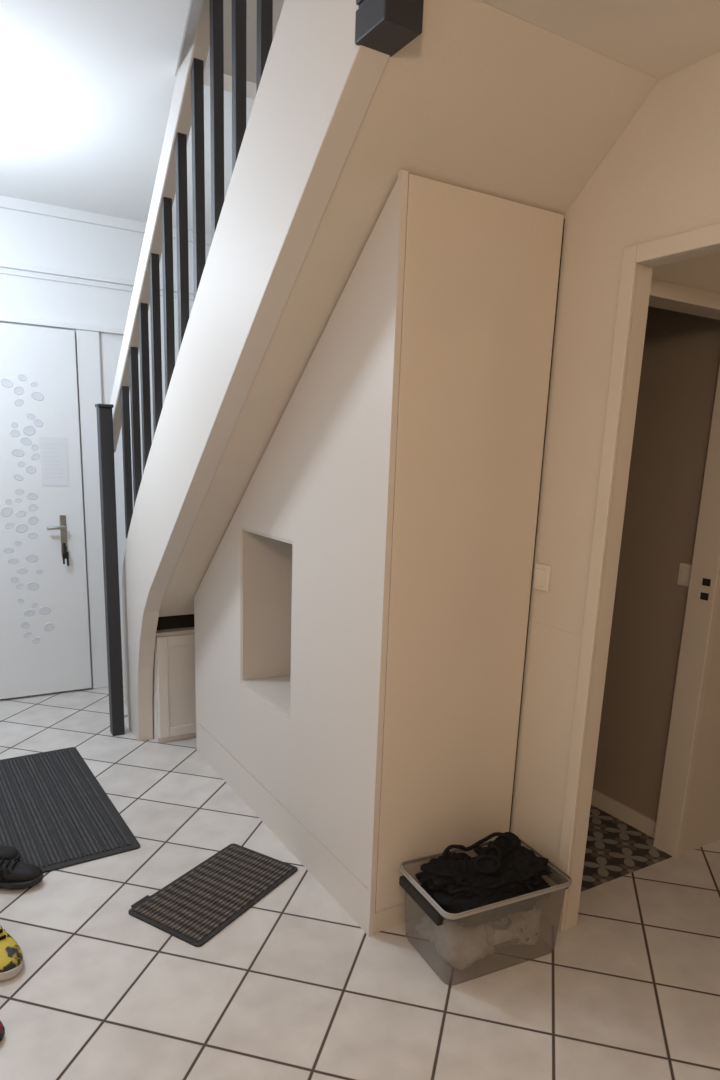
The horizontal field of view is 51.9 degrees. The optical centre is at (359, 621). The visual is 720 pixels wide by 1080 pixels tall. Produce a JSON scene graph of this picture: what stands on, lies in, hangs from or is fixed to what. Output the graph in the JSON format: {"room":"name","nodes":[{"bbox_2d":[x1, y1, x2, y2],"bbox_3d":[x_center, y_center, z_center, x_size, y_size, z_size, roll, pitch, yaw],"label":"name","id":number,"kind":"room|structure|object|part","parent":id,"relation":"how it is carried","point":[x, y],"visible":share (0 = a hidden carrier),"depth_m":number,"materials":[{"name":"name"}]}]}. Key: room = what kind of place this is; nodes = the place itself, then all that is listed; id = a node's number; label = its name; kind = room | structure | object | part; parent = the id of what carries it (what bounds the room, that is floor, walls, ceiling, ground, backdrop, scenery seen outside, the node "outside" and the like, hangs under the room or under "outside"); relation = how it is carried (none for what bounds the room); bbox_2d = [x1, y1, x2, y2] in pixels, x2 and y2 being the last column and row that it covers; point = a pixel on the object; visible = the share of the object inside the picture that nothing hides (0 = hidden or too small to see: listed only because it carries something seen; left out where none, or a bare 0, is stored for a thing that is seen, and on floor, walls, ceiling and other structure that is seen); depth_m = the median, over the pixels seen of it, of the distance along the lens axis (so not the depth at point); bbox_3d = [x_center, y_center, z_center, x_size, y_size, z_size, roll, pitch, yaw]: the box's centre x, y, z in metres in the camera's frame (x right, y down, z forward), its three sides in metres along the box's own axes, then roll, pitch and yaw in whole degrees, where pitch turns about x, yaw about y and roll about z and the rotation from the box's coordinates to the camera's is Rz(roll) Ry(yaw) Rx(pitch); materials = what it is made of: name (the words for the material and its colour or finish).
{"room":"entrance hallway","nodes":[
{"label":"entrance hallway","id":0,"kind":"room"},
{"bbox_2d":[0,0,210,687],"bbox_3d":[-2.244,-1.984,3.551,3.300,5.000,0.150,-6,15,-31],"label":"wall","id":1,"kind":"structure","parent":0,"point":[28,239],"depth_m":3.98,"materials":[{"name":"white paint"}]},
{"bbox_2d":[0,323,91,698],"bbox_3d":[-1.958,-0.548,3.977,0.895,2.008,0.040,-6,15,-31],"label":"door","id":2,"kind":"structure","parent":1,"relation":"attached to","point":[61,661],"depth_m":4.08,"materials":[{"name":"white wood"}]},
{"bbox_2d":[0,374,54,643],"bbox_3d":[-1.819,-0.586,4.027,0.254,1.458,0.003,-6,15,-31],"label":"oval","id":3,"kind":"object","parent":2,"relation":"attached to","point":[6,511],"visible":1,"depth_m":4.00,"materials":[{"name":"white"}]},
{"bbox_2d":[39,437,68,485],"bbox_3d":[-1.672,-0.876,4.044,0.140,0.260,0.002,-6,15,-31],"label":"notice sheet","id":4,"kind":"object","parent":2,"relation":"attached to","point":[61,458],"visible":1,"depth_m":4.04,"materials":[{"name":"white paper"}]},
{"bbox_2d":[43,444,64,477],"bbox_3d":[-1.672,-0.880,4.042,0.108,0.180,0.001,-6,15,-31],"label":"text","id":5,"kind":"object","parent":4,"relation":"attached to","point":[44,444],"depth_m":4.04},
{"bbox_2d":[59,515,67,557],"bbox_3d":[-1.662,-0.478,4.148,0.033,0.240,0.008,-6,15,-31],"label":"lock plate","id":6,"kind":"object","parent":2,"relation":"attached to","point":[63,532],"visible":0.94,"depth_m":4.14,"materials":[{"name":"silver metal"}]},
{"bbox_2d":[47,525,66,529],"bbox_3d":[-1.678,-0.521,4.090,0.106,0.021,0.055,-6,15,-31],"label":"lever","id":7,"kind":"object","parent":6,"relation":"attached to","point":[62,526],"visible":1,"depth_m":4.07,"materials":[{"name":"silver metal"}]},
{"bbox_2d":[63,543,68,565],"bbox_3d":[-1.655,-0.379,4.150,0.032,0.125,0.038,-6,15,-31],"label":"keys","id":8,"kind":"object","parent":6,"relation":"attached to","point":[66,554],"visible":1,"depth_m":4.14,"materials":[{"name":"black"}]},
{"bbox_2d":[0,315,124,688],"bbox_3d":[-1.871,-0.572,4.029,1.320,2.060,0.035,-6,15,-31],"label":"door frame","id":9,"kind":"structure","parent":1,"relation":"attached to","point":[87,336],"depth_m":4.16,"materials":[{"name":"white wood"}]},
{"bbox_2d":[0,262,193,299],"bbox_3d":[-2.225,-1.755,3.509,3.250,0.050,0.035,-6,15,-31],"label":"rail","id":10,"kind":"object","parent":1,"relation":"attached to","point":[5,268],"depth_m":3.92,"materials":[{"name":"white"}]},
{"bbox_2d":[0,195,211,245],"bbox_3d":[-2.216,-2.056,3.442,3.250,0.050,0.030,-6,15,-31],"label":"crown molding","id":11,"kind":"structure","parent":1,"relation":"attached to","point":[16,204],"depth_m":3.87,"materials":[{"name":"white"}]},
{"bbox_2d":[0,0,255,234],"bbox_3d":[0.232,-1.356,1.151,5.000,0.303,6.650,-6,15,-31],"label":"ceiling","id":12,"kind":"structure","parent":0,"point":[87,87],"depth_m":2.62,"materials":[{"name":"white paint"}]},
{"bbox_2d":[0,684,719,1079],"bbox_3d":[0.102,1.127,1.793,5.000,0.104,6.800,-6,15,-31],"label":"floor","id":13,"kind":"structure","parent":0,"point":[292,988],"depth_m":2.11,"materials":[{"name":"tile"}]},
{"bbox_2d":[0,1021,4,1040],"bbox_3d":[-0.999,0.987,1.799,0.242,0.094,0.094,-1,13,-11],"label":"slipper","id":14,"kind":"object","parent":13,"relation":"on","point":[2,1029],"visible":1,"depth_m":1.83,"materials":[{"name":"red fabric"}]},
{"bbox_2d":[0,925,23,980],"bbox_3d":[-1.055,0.904,2.114,0.283,0.110,0.110,14,18,42],"label":"shoe","id":15,"kind":"object","parent":13,"relation":"on","point":[11,955],"visible":1,"depth_m":2.05,"materials":[{"name":"yellow fabric"}]},
{"bbox_2d":[0,747,139,872],"bbox_3d":[-1.413,0.751,2.938,0.770,0.010,1.060,-6,16,-32],"label":"doormat","id":16,"kind":"object","parent":13,"relation":"on","point":[55,812],"visible":0.88,"depth_m":2.92,"materials":[{"name":"grey rubber"}]},
{"bbox_2d":[0,845,20,861],"bbox_3d":[-1.308,0.791,2.544,0.252,0.098,0.098,-1,13,-13],"label":"shoe","id":17,"kind":"object","parent":16,"relation":"on","point":[9,852],"visible":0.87,"depth_m":2.56,"materials":[{"name":"black leather"}]},
{"bbox_2d":[0,856,42,888],"bbox_3d":[-1.184,0.818,2.447,0.252,0.098,0.098,1,13,-6],"label":"shoe","id":18,"kind":"object","parent":16,"relation":"on","point":[14,874],"visible":1,"depth_m":2.43,"materials":[{"name":"black leather"}]},
{"bbox_2d":[153,614,195,742],"bbox_3d":[-0.735,0.243,3.840,0.696,0.640,0.203,-6,15,-31],"label":"base cabinet","id":19,"kind":"object","parent":13,"relation":"on","point":[174,698],"visible":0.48,"depth_m":3.64,"materials":[{"name":"white wood"}]},
{"bbox_2d":[128,843,297,946],"bbox_3d":[-0.481,0.892,2.476,0.317,0.010,0.510,10,15,30],"label":"doormat","id":20,"kind":"object","parent":13,"relation":"on","point":[203,901],"visible":1,"depth_m":2.43,"materials":[{"name":"grey rubber"}]},
{"bbox_2d":[194,169,564,935],"bbox_3d":[-0.108,-0.259,2.836,0.558,2.116,1.603,-6,15,-31],"label":"tall cabinet","id":21,"kind":"object","parent":13,"relation":"on","point":[362,608],"visible":0.94,"depth_m":2.19,"materials":[{"name":"beige laminate"}]},
{"bbox_3d":[0.305,-0.126,2.172,0.526,2.037,0.018,-6,15,-31],"label":"panel","id":22,"kind":"part","parent":21,"relation":"part of","materials":[{"name":"white wood"}]},
{"bbox_2d":[95,0,719,740],"bbox_3d":[-0.047,-1.045,2.285,0.879,3.900,3.890,-6,15,-31],"label":"staircase","id":23,"kind":"structure","parent":13,"relation":"on","point":[519,101],"depth_m":1.96,"materials":[{"name":"beige wood"}]},
{"bbox_3d":[-0.578,-1.720,2.434,0.052,2.319,2.490,-6,15,-31],"label":"handrail","id":24,"kind":"part","parent":23,"relation":"part of","materials":[{"name":"grey wood"}]},
{"bbox_2d":[399,832,571,984],"bbox_3d":[0.370,0.826,2.221,0.462,0.327,0.289,-4,15,-26],"label":"storage box","id":25,"kind":"object","parent":13,"relation":"on","point":[472,908],"visible":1,"depth_m":2.15,"materials":[{"name":"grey plastic"}]},
{"bbox_2d":[223,0,719,930],"bbox_3d":[0.897,-1.405,1.549,0.057,5.000,6.650,-6,15,-31],"label":"wall","id":26,"kind":"structure","parent":0,"point":[660,178],"depth_m":2.09,"materials":[{"name":"white paint"}]},
{"bbox_2d":[533,563,550,591],"bbox_3d":[0.558,-0.137,2.272,0.013,0.080,0.062,-6,15,-31],"label":"light switch","id":27,"kind":"object","parent":26,"relation":"attached to","point":[542,572],"visible":1,"depth_m":2.26,"materials":[{"name":"beige plastic"}]},
{"bbox_2d":[551,223,719,930],"bbox_3d":[0.917,0.108,1.706,0.014,1.985,1.040,-6,15,-31],"label":"trim","id":28,"kind":"structure","parent":26,"relation":"attached to","point":[707,236],"depth_m":2.04,"materials":[{"name":"beige painted wood"}]},
{"bbox_2d":[593,306,719,820],"bbox_3d":[0.816,-0.605,3.356,0.090,2.620,1.800,-6,15,-31],"label":"wall","id":29,"kind":"structure","parent":0,"point":[681,357],"depth_m":2.81,"materials":[{"name":"beige paint"}]},
{"bbox_2d":[591,789,655,837],"bbox_3d":[0.727,0.639,3.618,0.012,0.066,1.800,-6,15,-31],"label":"baseboard","id":30,"kind":"structure","parent":29,"relation":"attached to","point":[622,812],"depth_m":3.03,"materials":[{"name":"beige wood"}]},
{"bbox_2d":[677,563,691,586],"bbox_3d":[1.194,-0.169,2.691,0.013,0.082,0.078,-6,15,-31],"label":"light switch","id":31,"kind":"object","parent":29,"relation":"attached to","point":[684,569],"visible":0.56,"depth_m":2.70,"materials":[{"name":"beige plastic"}]},
{"bbox_2d":[652,252,719,853],"bbox_3d":[1.382,-0.414,2.624,1.695,2.620,0.080,-6,15,-31],"label":"wall","id":32,"kind":"structure","parent":0,"point":[703,272],"depth_m":2.73,"materials":[{"name":"white paint"}]},
{"bbox_2d":[648,278,719,858],"bbox_3d":[0.941,-0.045,2.446,0.665,1.950,0.104,-6,15,-31],"label":"door frame","id":33,"kind":"structure","parent":32,"relation":"attached to","point":[701,616],"depth_m":2.62,"materials":[{"name":"beige painted wood"}]},
{"bbox_2d":[700,578,710,600],"bbox_3d":[1.201,-0.113,2.571,0.002,0.075,0.030,-6,15,-31],"label":"strike plate","id":34,"kind":"object","parent":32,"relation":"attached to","point":[706,582],"visible":1,"depth_m":2.57,"materials":[{"name":"black metal"}]}
]}

